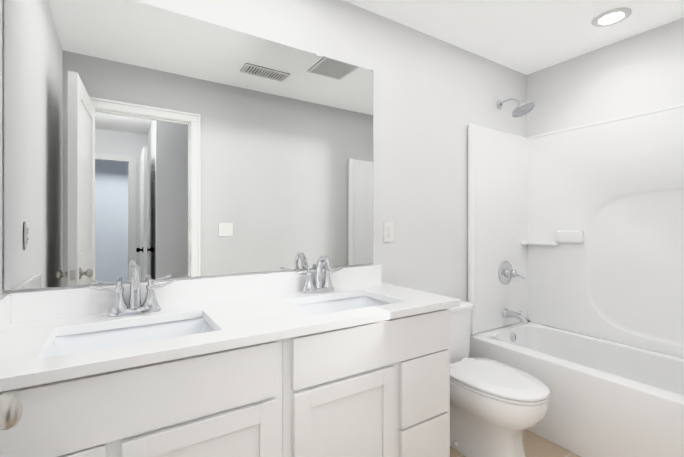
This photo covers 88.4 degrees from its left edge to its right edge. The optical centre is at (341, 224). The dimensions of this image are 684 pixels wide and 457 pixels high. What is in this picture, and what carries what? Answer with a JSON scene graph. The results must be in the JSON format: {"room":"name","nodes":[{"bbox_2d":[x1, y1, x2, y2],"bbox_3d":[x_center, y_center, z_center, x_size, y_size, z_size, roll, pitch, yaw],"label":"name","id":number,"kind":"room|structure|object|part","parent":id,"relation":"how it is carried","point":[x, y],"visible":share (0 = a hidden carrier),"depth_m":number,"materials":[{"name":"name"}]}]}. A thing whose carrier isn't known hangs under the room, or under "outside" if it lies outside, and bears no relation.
{"room":"bathroom","nodes":[
{"label":"bathroom","id":0,"kind":"room"},
{"bbox_2d":[0,0,7,295],"bbox_3d":[-0.741,0.000,0.452,0.110,2.440,1.620,0,0,-32],"label":"wall","id":1,"kind":"structure","parent":0,"point":[2,291],"depth_m":1.18,"materials":[{"name":"paint"}]},
{"bbox_2d":[0,293,11,330],"bbox_3d":[-0.974,0.280,0.945,0.020,0.100,0.572,0,0,-32],"label":"backsplash","id":2,"kind":"structure","parent":1,"relation":"attached to","point":[5,300],"depth_m":1.13,"materials":[{"name":"white stone"}]},
{"bbox_2d":[0,392,22,429],"bbox_3d":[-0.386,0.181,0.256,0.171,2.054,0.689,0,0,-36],"label":"door knob","id":3,"kind":"object","parent":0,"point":[11,405],"depth_m":0.51,"materials":[{"name":"silver metal"}]},
{"bbox_2d":[8,0,527,300],"bbox_3d":[0.153,0.000,2.070,3.354,2.440,0.110,0,0,-32],"label":"wall","id":4,"kind":"structure","parent":0,"point":[433,98],"depth_m":2.18,"materials":[{"name":"paint"}]},
{"bbox_2d":[4,0,373,290],"bbox_3d":[-0.475,-0.335,1.595,1.554,1.110,0.011,0,0,-32],"label":"mirror","id":5,"kind":"object","parent":4,"relation":"attached to","point":[153,142],"visible":1,"depth_m":1.45,"materials":[{"name":"silver mirror"}]},
{"bbox_2d":[8,265,381,322],"bbox_3d":[-0.445,0.281,1.609,1.585,0.100,0.020,0,0,-32],"label":"backsplash","id":6,"kind":"structure","parent":4,"relation":"attached to","point":[50,304],"depth_m":1.47,"materials":[{"name":"white stone"}]},
{"bbox_2d":[384,222,392,241],"bbox_3d":[0.276,0.042,2.075,0.070,0.114,0.008,0,0,-32],"label":"outlet","id":7,"kind":"object","parent":4,"relation":"attached to","point":[388,231],"visible":1,"depth_m":2.07,"materials":[{"name":"white plastic"}]},
{"bbox_2d":[344,0,683,74],"bbox_3d":[0.593,-1.270,1.378,3.354,0.100,1.750,0,0,-32],"label":"ceiling","id":8,"kind":"structure","parent":0,"point":[526,37],"depth_m":2.13,"materials":[{"name":"white paint"}]},
{"bbox_2d":[591,7,631,26],"bbox_3d":[1.580,-1.213,2.067,0.190,0.012,0.190,0,0,-32],"label":"recessed light","id":9,"kind":"object","parent":8,"relation":"in","point":[627,11],"depth_m":2.05,"materials":[{"name":"white plastic"}]},
{"bbox_3d":[1.580,-1.213,2.067,0.122,0.001,0.122,0,0,-32],"label":"recessed ceiling light lens","id":10,"kind":"part","parent":9,"relation":"part of","materials":[{"name":"white plastic"}]},
{"bbox_2d":[450,429,579,456],"bbox_3d":[0.593,1.270,1.377,3.354,0.100,1.750,0,0,-32],"label":"floor","id":11,"kind":"structure","parent":0,"point":[535,445],"depth_m":1.91,"materials":[{"name":"tile"}]},
{"bbox_2d":[0,307,452,456],"bbox_3d":[-0.320,0.790,1.374,1.583,0.858,0.550,0,0,-32],"label":"bathroom vanity","id":12,"kind":"object","parent":11,"relation":"on","point":[327,361],"depth_m":1.11,"materials":[{"name":"white paint"}]},
{"bbox_3d":[-0.709,0.684,0.811,0.270,0.267,0.019,0,0,-32],"label":"drawer","id":13,"kind":"part","parent":12,"relation":"part of","materials":[{"name":"white paint"}]},
{"bbox_3d":[-0.388,0.826,1.016,0.422,0.537,0.019,0,0,-32],"label":"door","id":14,"kind":"part","parent":12,"relation":"part of","materials":[{"name":"white paint"}]},
{"bbox_2d":[0,283,459,394],"bbox_3d":[-0.305,0.346,1.371,1.605,0.030,0.572,0,0,-32],"label":"countertop","id":15,"kind":"structure","parent":12,"relation":"on","point":[253,320],"depth_m":1.14,"materials":[{"name":"white stone"}]},
{"bbox_2d":[40,311,219,358],"bbox_3d":[-0.648,0.423,1.120,0.513,0.148,0.380,0,0,-32],"label":"sink","id":16,"kind":"object","parent":15,"relation":"in","point":[140,330],"depth_m":1.22,"materials":[{"name":"white ceramic"}]},
{"bbox_2d":[88,266,175,318],"bbox_3d":[-0.751,0.239,1.281,0.280,0.184,0.157,0,0,-32],"label":"faucet","id":17,"kind":"object","parent":15,"relation":"on","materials":[{"name":"silver metal"}]},
{"bbox_2d":[292,255,343,294],"bbox_3d":[-0.092,0.239,1.700,0.281,0.184,0.157,0,0,-32],"label":"faucet","id":18,"kind":"object","parent":15,"relation":"on","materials":[{"name":"silver metal"}]},
{"bbox_2d":[292,291,399,314],"bbox_3d":[0.010,0.423,1.539,0.515,0.148,0.380,0,0,-32],"label":"sink","id":19,"kind":"object","parent":15,"relation":"in","point":[361,299],"depth_m":1.68,"materials":[{"name":"white ceramic"}]},
{"bbox_3d":[0.022,0.827,1.276,0.432,0.537,0.019,0,0,-32],"label":"door","id":20,"kind":"part","parent":12,"relation":"part of","materials":[{"name":"white paint"}]},
{"bbox_3d":[0.351,0.962,1.486,0.276,0.267,0.019,0,0,-32],"label":"drawer","id":21,"kind":"part","parent":12,"relation":"part of","materials":[{"name":"white paint"}]},
{"bbox_3d":[0.351,0.684,1.486,0.276,0.267,0.019,0,0,-32],"label":"drawer","id":22,"kind":"part","parent":12,"relation":"part of","materials":[{"name":"white paint"}]},
{"bbox_2d":[450,300,549,456],"bbox_3d":[0.737,0.849,1.929,0.456,0.740,0.738,0,0,-32],"label":"toilet","id":23,"kind":"object","parent":11,"relation":"on","point":[497,408],"visible":0.65,"depth_m":1.76,"materials":[{"name":"white ceramic"}]},
{"bbox_3d":[0.597,0.725,2.149,0.456,0.491,0.217,0,0,-32],"label":"tank","id":24,"kind":"part","parent":23,"relation":"part of","materials":[{"name":"white ceramic"}]},
{"bbox_3d":[0.797,0.801,1.835,0.378,0.042,0.514,0,0,-32],"label":"seat","id":25,"kind":"part","parent":23,"relation":"part of","materials":[{"name":"white plastic"}]},
{"bbox_2d":[468,98,683,456],"bbox_3d":[1.595,0.140,2.015,0.751,2.159,1.524,0,0,-32],"label":"bathtub","id":26,"kind":"object","parent":11,"relation":"on","point":[576,246],"visible":0.94,"depth_m":2.34,"materials":[{"name":"white plastic"}]},
{"bbox_3d":[1.278,0.670,2.579,0.072,0.096,0.174,0,0,-32],"label":"spout","id":27,"kind":"part","parent":26,"relation":"part of","materials":[{"name":"silver metal"}]},
{"bbox_2d":[528,17,683,320],"bbox_3d":[1.996,0.000,2.193,0.110,2.440,1.620,0,0,-32],"label":"wall","id":28,"kind":"structure","parent":0,"point":[642,72],"depth_m":2.37,"materials":[{"name":"paint"}]}
]}

